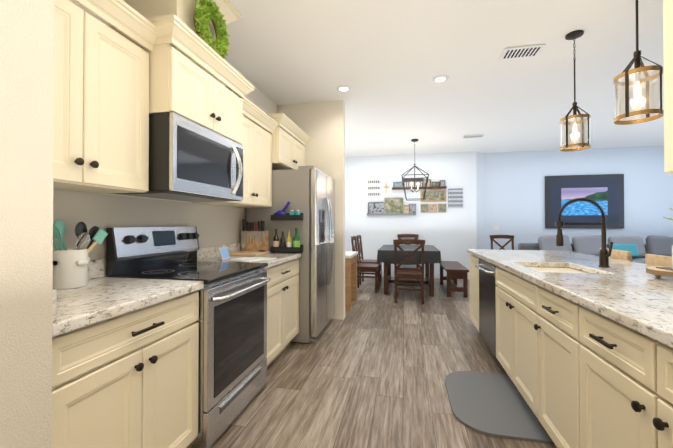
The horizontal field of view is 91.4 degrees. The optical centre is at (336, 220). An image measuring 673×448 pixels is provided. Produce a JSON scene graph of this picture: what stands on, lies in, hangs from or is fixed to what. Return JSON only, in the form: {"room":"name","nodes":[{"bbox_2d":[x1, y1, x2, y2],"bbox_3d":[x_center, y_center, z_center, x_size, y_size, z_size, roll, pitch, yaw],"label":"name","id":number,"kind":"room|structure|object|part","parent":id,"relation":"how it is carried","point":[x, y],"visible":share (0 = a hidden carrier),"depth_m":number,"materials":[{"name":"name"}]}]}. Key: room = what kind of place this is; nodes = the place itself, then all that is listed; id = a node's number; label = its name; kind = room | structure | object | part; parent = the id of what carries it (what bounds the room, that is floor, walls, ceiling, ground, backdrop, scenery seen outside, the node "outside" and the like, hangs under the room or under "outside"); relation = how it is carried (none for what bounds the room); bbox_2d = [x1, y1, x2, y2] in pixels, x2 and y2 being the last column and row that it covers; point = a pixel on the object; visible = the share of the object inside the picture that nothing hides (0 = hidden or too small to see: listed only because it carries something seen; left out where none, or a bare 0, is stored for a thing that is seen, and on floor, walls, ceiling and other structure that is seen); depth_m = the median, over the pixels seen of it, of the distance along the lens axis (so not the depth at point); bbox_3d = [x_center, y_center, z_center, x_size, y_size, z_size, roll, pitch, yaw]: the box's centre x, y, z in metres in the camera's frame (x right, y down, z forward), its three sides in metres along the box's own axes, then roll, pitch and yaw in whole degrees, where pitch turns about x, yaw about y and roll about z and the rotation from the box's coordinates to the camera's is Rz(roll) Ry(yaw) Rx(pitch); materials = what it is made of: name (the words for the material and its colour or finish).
{"room":"kitchen","nodes":[
{"label":"kitchen","id":0,"kind":"room"},
{"bbox_2d":[0,0,54,447],"bbox_3d":[-1.473,-0.181,-0.482,0.655,2.780,3.100,0,-1,12],"label":"wall","id":1,"kind":"structure","parent":0,"point":[27,30],"depth_m":0.90,"materials":[{"name":"beige paint"}]},
{"bbox_2d":[56,0,276,276],"bbox_3d":[-1.237,-0.150,2.963,0.300,2.780,9.940,0,-1,12],"label":"wall","id":2,"kind":"structure","parent":0,"point":[257,97],"depth_m":3.64,"materials":[{"name":"white paint"}]},
{"bbox_2d":[53,0,152,193],"bbox_3d":[-1.237,-0.587,1.440,0.323,0.866,0.740,0,-1,12],"label":"upper cabinet","id":3,"kind":"object","parent":2,"relation":"attached to","point":[126,71],"depth_m":1.50,"materials":[{"name":"beige paint"}]},
{"bbox_2d":[53,189,242,259],"bbox_3d":[-1.226,0.036,2.277,0.001,0.363,2.395,0,-1,12],"label":"wall","id":4,"kind":"structure","parent":2,"relation":"attached to","point":[215,225],"depth_m":2.09,"materials":[{"name":"beige paint"}]},
{"bbox_2d":[117,0,228,67],"bbox_3d":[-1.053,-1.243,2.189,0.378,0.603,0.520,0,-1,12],"label":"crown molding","id":5,"kind":"structure","parent":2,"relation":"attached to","point":[181,11],"depth_m":1.94,"materials":[{"name":"beige paint"}]},
{"bbox_2d":[149,20,244,147],"bbox_3d":[-1.018,-0.813,2.182,0.448,0.469,0.786,0,-1,12],"label":"upper cabinet","id":6,"kind":"object","parent":2,"relation":"attached to","point":[189,82],"depth_m":1.94,"materials":[{"name":"beige paint"}]},
{"bbox_2d":[108,112,242,201],"bbox_3d":[-0.982,-0.361,2.171,0.521,0.427,0.780,0,-1,12],"label":"over-the-range microwave","id":7,"kind":"object","parent":6,"relation":"attached to","point":[190,161],"visible":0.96,"depth_m":1.92,"materials":[{"name":"silver plastic"}]},
{"bbox_2d":[193,0,229,58],"bbox_3d":[-0.804,-1.238,2.142,0.104,0.368,0.382,0,-1,12],"label":"wreath","id":8,"kind":"object","parent":6,"relation":"hanging from","point":[205,11],"visible":0.94,"depth_m":2.10,"materials":[{"name":"green plant"}]},
{"bbox_2d":[191,100,272,207],"bbox_3d":[-0.909,-0.572,3.001,0.323,0.866,0.852,0,-1,12],"label":"upper cabinet","id":9,"kind":"object","parent":2,"relation":"attached to","point":[258,150],"depth_m":3.05,"materials":[{"name":"beige paint"}]},
{"bbox_2d":[269,113,304,169],"bbox_3d":[-0.691,-0.835,3.860,0.398,0.486,0.902,0,-1,12],"label":"upper cabinet","id":10,"kind":"object","parent":2,"relation":"attached to","point":[288,151],"depth_m":3.61,"materials":[{"name":"beige paint"}]},
{"bbox_2d":[277,100,344,319],"bbox_3d":[-0.340,-0.137,4.313,0.900,2.780,0.120,0,-1,12],"label":"wall","id":11,"kind":"structure","parent":0,"point":[321,125],"depth_m":4.21,"materials":[{"name":"white paint"}]},
{"bbox_2d":[210,276,556,447],"bbox_3d":[3.019,1.284,2.291,8.900,0.100,10.400,0,-1,12],"label":"floor","id":12,"kind":"structure","parent":0,"point":[372,369],"depth_m":2.52,"materials":[{"name":"brown wood"}]},
{"bbox_2d":[51,291,198,447],"bbox_3d":[-1.075,0.789,1.399,0.652,0.874,0.752,0,-1,12],"label":"base cabinet","id":13,"kind":"object","parent":12,"relation":"on","point":[128,380],"visible":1,"depth_m":1.28,"materials":[{"name":"beige paint"}]},
{"bbox_2d":[52,259,203,336],"bbox_3d":[-1.079,0.281,1.406,0.643,0.140,0.754,0,-1,12],"label":"countertop","id":14,"kind":"structure","parent":13,"relation":"on","point":[99,297],"depth_m":1.36,"materials":[{"name":"stone"}]},
{"bbox_2d":[52,220,107,288],"bbox_3d":[-1.246,0.153,1.586,0.156,0.316,0.228,0,-1,12],"label":"utensil crock","id":15,"kind":"object","parent":14,"relation":"on","point":[70,268],"visible":0.85,"depth_m":1.52,"materials":[{"name":"white ceramic"}]},
{"bbox_2d":[106,227,270,447],"bbox_3d":[-0.871,0.637,2.133,0.694,1.189,0.758,0,-1,12],"label":"range","id":16,"kind":"object","parent":12,"relation":"on","point":[232,370],"visible":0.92,"depth_m":1.96,"materials":[{"name":"silver metal"}]},
{"bbox_2d":[264,259,298,366],"bbox_3d":[-0.750,0.803,2.944,0.652,0.874,0.874,0,-1,12],"label":"base cabinet","id":17,"kind":"object","parent":12,"relation":"on","point":[282,307],"visible":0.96,"depth_m":2.86,"materials":[{"name":"beige paint"}]},
{"bbox_2d":[197,243,301,268],"bbox_3d":[-0.755,0.295,2.949,0.643,0.140,0.876,0,-1,12],"label":"countertop","id":18,"kind":"structure","parent":17,"relation":"on","point":[210,253],"depth_m":2.89,"materials":[{"name":"stone"}]},
{"bbox_2d":[217,247,229,260],"bbox_3d":[-0.937,0.272,2.717,0.064,0.100,0.180,0,-1,0],"label":"smart display","id":19,"kind":"object","parent":18,"relation":"on","point":[224,253],"visible":1,"depth_m":2.68,"materials":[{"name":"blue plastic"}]},
{"bbox_2d":[229,219,271,255],"bbox_3d":[-0.842,0.153,3.222,0.295,0.346,0.355,0,-1,12],"label":"knife block","id":20,"kind":"object","parent":18,"relation":"on","point":[255,242],"visible":0.98,"depth_m":3.28,"materials":[{"name":"brown wood"}]},
{"bbox_2d":[229,257,275,261],"bbox_3d":[-0.682,0.314,2.693,0.235,0.014,0.312,0,-1,30],"label":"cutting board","id":21,"kind":"object","parent":18,"relation":"on","point":[250,259],"visible":0.98,"depth_m":2.62,"materials":[{"name":"white fabric"}]},
{"bbox_2d":[246,165,334,343],"bbox_3d":[-0.446,0.347,3.794,0.843,1.799,0.890,0,-1,12],"label":"fridge","id":22,"kind":"object","parent":12,"relation":"on","point":[308,192],"visible":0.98,"depth_m":3.35,"materials":[{"name":"grey metal"}]},
{"bbox_2d":[270,201,302,252],"bbox_3d":[-0.499,0.062,3.311,0.320,0.514,0.078,0,-1,12],"label":"caddy","id":23,"kind":"object","parent":22,"relation":"attached to","point":[289,247],"visible":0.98,"depth_m":3.29,"materials":[{"name":"black metal"},{"name":"colored glass"},{"name":"blue plastic"}]},
{"bbox_2d":[345,251,357,310],"bbox_3d":[-0.084,0.874,4.960,0.730,0.770,0.700,0,-1,12],"label":"cabinet","id":24,"kind":"object","parent":12,"relation":"on","point":[350,276],"visible":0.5,"depth_m":4.59,"materials":[{"name":"brown wood"}]},
{"bbox_2d":[351,236,378,292],"bbox_3d":[0.519,0.778,5.989,0.491,0.980,0.471,0,-1,12],"label":"chair","id":25,"kind":"object","parent":12,"relation":"on","point":[367,267],"visible":0.83,"depth_m":5.84,"materials":[{"name":"brown wood"}]},
{"bbox_2d":[357,235,381,285],"bbox_3d":[0.659,0.784,6.654,0.491,0.980,0.471,0,-1,12],"label":"chair","id":26,"kind":"object","parent":12,"relation":"on","point":[360,250],"visible":0.73,"depth_m":6.52,"materials":[{"name":"brown wood"}]},
{"bbox_2d":[397,234,418,279],"bbox_3d":[1.557,0.789,7.155,0.471,0.980,0.491,0,-1,12],"label":"chair","id":27,"kind":"object","parent":12,"relation":"on","point":[400,236],"visible":0.23,"depth_m":7.35,"materials":[{"name":"brown wood"}]},
{"bbox_2d":[393,239,424,304],"bbox_3d":[1.131,0.770,5.129,0.471,0.980,0.491,0,-1,12],"label":"chair","id":28,"kind":"object","parent":12,"relation":"on","point":[409,273],"visible":1,"depth_m":4.96,"materials":[{"name":"brown wood"}]},
{"bbox_2d":[384,263,433,296],"bbox_3d":[1.340,0.889,6.147,0.950,0.760,1.450,0,-1,12],"label":"dining table","id":29,"kind":"object","parent":12,"relation":"on","point":[429,274],"visible":0.44,"depth_m":5.62,"materials":[{"name":"brown wood"}]},
{"bbox_2d":[377,245,441,264],"bbox_3d":[1.341,0.618,6.150,1.057,0.230,1.557,0,-1,12],"label":"tablecloth","id":30,"kind":"object","parent":29,"relation":"on","point":[385,253],"visible":0.92,"depth_m":5.45,"materials":[{"name":"grey fabric"}]},
{"bbox_2d":[439,261,468,297],"bbox_3d":[2.108,1.038,5.984,0.360,0.460,1.250,0,-1,12],"label":"bench","id":31,"kind":"object","parent":12,"relation":"on","point":[455,270],"visible":0.88,"depth_m":5.44,"materials":[{"name":"brown wood"}]},
{"bbox_2d":[469,254,478,330],"bbox_3d":[1.793,0.808,3.485,0.630,0.874,0.515,0,-1,12],"label":"base cabinet","id":32,"kind":"object","parent":12,"relation":"on","point":[473,271],"depth_m":3.56,"materials":[{"name":"beige paint"}]},
{"bbox_2d":[467,249,672,347],"bbox_3d":[1.555,0.332,1.457,1.038,0.040,4.650,0,-1,12],"label":"countertop","id":33,"kind":"structure","parent":32,"relation":"on","point":[635,296],"depth_m":1.63,"materials":[{"name":"stone"}]},
{"bbox_2d":[555,198,612,267],"bbox_3d":[1.699,0.079,2.259,0.327,0.479,0.109,0,-1,12],"label":"faucet","id":34,"kind":"object","parent":33,"relation":"on","point":[604,253],"visible":1,"depth_m":2.26,"materials":[{"name":"brown metal"}]},
{"bbox_2d":[646,245,672,276],"bbox_3d":[1.852,0.184,1.750,0.310,0.260,0.294,0,-1,12],"label":"soap tray","id":35,"kind":"object","parent":33,"relation":"on","point":[658,271],"visible":1,"depth_m":1.74,"materials":[{"name":"brown wood"}]},
{"bbox_2d":[475,258,497,357],"bbox_3d":[1.639,0.806,2.943,0.667,0.868,0.600,0,-1,12],"label":"dishwasher","id":36,"kind":"object","parent":12,"relation":"on","point":[487,308],"visible":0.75,"depth_m":2.94,"materials":[{"name":"silver metal"}]},
{"bbox_2d":[445,371,553,443],"bbox_3d":[1.040,1.225,2.258,0.520,0.015,0.820,0,-1,12],"label":"floor mat","id":37,"kind":"object","parent":12,"relation":"on","point":[492,404],"visible":0.92,"depth_m":2.14,"materials":[{"name":"grey rubber"}]},
{"bbox_2d":[490,235,513,249],"bbox_3d":[3.381,0.784,6.598,0.471,0.980,0.491,0,-1,12],"label":"chair","id":38,"kind":"object","parent":12,"relation":"on","point":[493,237],"visible":0.23,"depth_m":6.79,"materials":[{"name":"brown wood"}]},
{"bbox_2d":[495,267,585,410],"bbox_3d":[1.524,0.796,2.207,0.630,0.874,0.876,0,-1,12],"label":"base cabinet","id":39,"kind":"object","parent":12,"relation":"on","point":[514,294],"depth_m":2.22,"materials":[{"name":"beige paint"}]},
{"bbox_2d":[533,283,572,447],"bbox_3d":[1.388,0.790,1.558,0.630,0.874,0.450,0,-1,12],"label":"base cabinet","id":40,"kind":"object","parent":12,"relation":"on","point":[552,312],"depth_m":1.65,"materials":[{"name":"beige paint"}]},
{"bbox_2d":[518,243,645,263],"bbox_3d":[5.312,0.840,5.620,3.380,0.750,2.250,0,-1,12],"label":"sofa","id":41,"kind":"object","parent":12,"relation":"on","point":[528,246],"visible":0.06,"depth_m":6.80,"materials":[{"name":"grey fabric"}]},
{"bbox_2d":[538,235,672,257],"bbox_3d":[5.585,0.501,6.297,3.058,0.443,0.339,0,-1,12],"label":"pillow","id":42,"kind":"object","parent":41,"relation":"on","point":[634,245],"visible":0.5,"depth_m":6.33,"materials":[{"name":"grey fabric"}]},
{"bbox_2d":[600,248,632,261],"bbox_3d":[2.653,0.748,2.833,0.472,0.987,0.435,0,-1,12],"label":"bar stool","id":43,"kind":"object","parent":12,"relation":"on","point":[622,255],"visible":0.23,"depth_m":2.76,"materials":[{"name":"brown wood"}]},
{"bbox_2d":[573,302,672,447],"bbox_3d":[1.250,0.784,0.905,0.630,0.874,0.884,0,-1,12],"label":"base cabinet","id":44,"kind":"object","parent":12,"relation":"on","point":[580,376],"depth_m":1.15,"materials":[{"name":"beige paint"}]},
{"bbox_2d":[645,254,671,266],"bbox_3d":[2.529,0.742,2.245,0.472,0.987,0.435,0,-1,12],"label":"bar stool","id":45,"kind":"object","parent":12,"relation":"on","point":[658,260],"visible":0.29,"depth_m":2.36,"materials":[{"name":"brown wood"}]},
{"bbox_2d":[345,152,483,272],"bbox_3d":[1.487,-0.106,7.704,3.680,2.780,0.460,0,-1,12],"label":"wall","id":46,"kind":"structure","parent":0,"point":[452,234],"depth_m":7.39,"materials":[{"name":"white paint"}]},
{"bbox_2d":[361,271,468,278],"bbox_3d":[1.497,1.216,7.446,3.138,0.130,0.013,0,-1,12],"label":"baseboard","id":47,"kind":"structure","parent":46,"relation":"attached to","point":[436,274],"depth_m":7.33,"materials":[{"name":"white"}]},
{"bbox_2d":[367,178,462,215],"bbox_3d":[1.733,-0.539,7.373,2.100,0.840,0.090,0,-1,12],"label":"frames","id":48,"kind":"object","parent":46,"relation":"attached to","point":[391,206],"visible":0.98,"depth_m":7.36,"materials":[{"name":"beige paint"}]},
{"bbox_2d":[225,0,663,156],"bbox_3d":[3.019,-1.596,2.317,8.900,0.100,10.400,0,-1,12],"label":"ceiling","id":49,"kind":"structure","parent":0,"point":[387,61],"depth_m":3.26,"materials":[{"name":"white paint"}]},
{"bbox_2d":[336,74,448,90],"bbox_3d":[0.160,-1.548,1.257,1.444,0.014,5.134,0,-1,12],"label":"recessed lights","id":50,"kind":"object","parent":49,"relation":"attached to","point":[440,78],"depth_m":3.59,"materials":[{"name":"white"}]},
{"bbox_2d":[401,139,428,200],"bbox_3d":[1.462,-0.947,6.133,0.487,1.124,0.487,0,-1,12],"label":"lantern chandelier","id":51,"kind":"object","parent":49,"relation":"hanging from","point":[414,166],"visible":1,"depth_m":6.10,"materials":[{"name":"black metal"}]},
{"bbox_2d":[462,134,484,138],"bbox_3d":[2.444,-1.505,5.881,0.360,0.011,0.200,0,-1,12],"label":"ceiling vent","id":52,"kind":"object","parent":49,"relation":"in","point":[479,135],"depth_m":5.86,"materials":[{"name":"white metal"}]},
{"bbox_2d":[499,44,545,59],"bbox_3d":[1.685,-1.532,2.996,0.330,0.011,0.210,0,-1,12],"label":"ceiling vent","id":53,"kind":"object","parent":49,"relation":"in","point":[522,52],"depth_m":2.98,"materials":[{"name":"white metal"}]},
{"bbox_2d":[560,30,590,151],"bbox_3d":[1.970,-1.066,2.717,0.208,0.948,0.208,0,-1,12],"label":"pendant light","id":54,"kind":"object","parent":49,"relation":"hanging from","point":[575,35],"visible":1,"depth_m":2.71,"materials":[{"name":"brown metal"}]},
{"bbox_2d":[613,0,663,124],"bbox_3d":[1.696,-1.059,1.854,0.208,0.978,0.208,0,-1,12],"label":"pendant light","id":55,"kind":"object","parent":49,"relation":"hanging from","point":[639,67],"visible":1,"depth_m":1.84,"materials":[{"name":"brown metal"}]},
{"bbox_2d":[484,146,672,249],"bbox_3d":[5.862,-0.114,6.887,5.220,2.780,0.260,0,-1,12],"label":"wall","id":56,"kind":"structure","parent":0,"point":[514,193],"depth_m":6.98,"materials":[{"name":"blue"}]},
{"bbox_2d":[493,225,498,229],"bbox_3d":[3.514,0.159,7.235,0.120,0.115,0.016,0,-1,12],"label":"switch plate","id":57,"kind":"object","parent":56,"relation":"attached to","point":[495,227],"depth_m":7.24,"materials":[{"name":"white plastic"}]},
{"bbox_2d":[545,174,623,227],"bbox_3d":[5.169,-0.397,6.874,1.450,1.115,0.050,0,-1,12],"label":"picture frame","id":58,"kind":"object","parent":56,"relation":"attached to","point":[613,183],"depth_m":6.85,"materials":[{"name":"grey"}]},
{"bbox_3d":[5.164,-0.397,6.851,0.850,0.575,0.002,0,-1,12],"label":"canvas picture","id":59,"kind":"part","parent":58,"relation":"part of"},
{"bbox_3d":[1.416,-0.182,-0.507,0.120,2.780,3.840,0,-1,12],"label":"wall","id":60,"kind":"structure","parent":0,"visible":0},
{"bbox_2d":[663,0,672,173],"bbox_3d":[1.477,-0.631,0.982,0.368,0.866,0.750,0,-1,12],"label":"upper cabinet","id":61,"kind":"object","parent":60,"relation":"attached to","point":[668,72],"visible":1,"depth_m":1.33,"materials":[{"name":"beige paint"}]}
]}

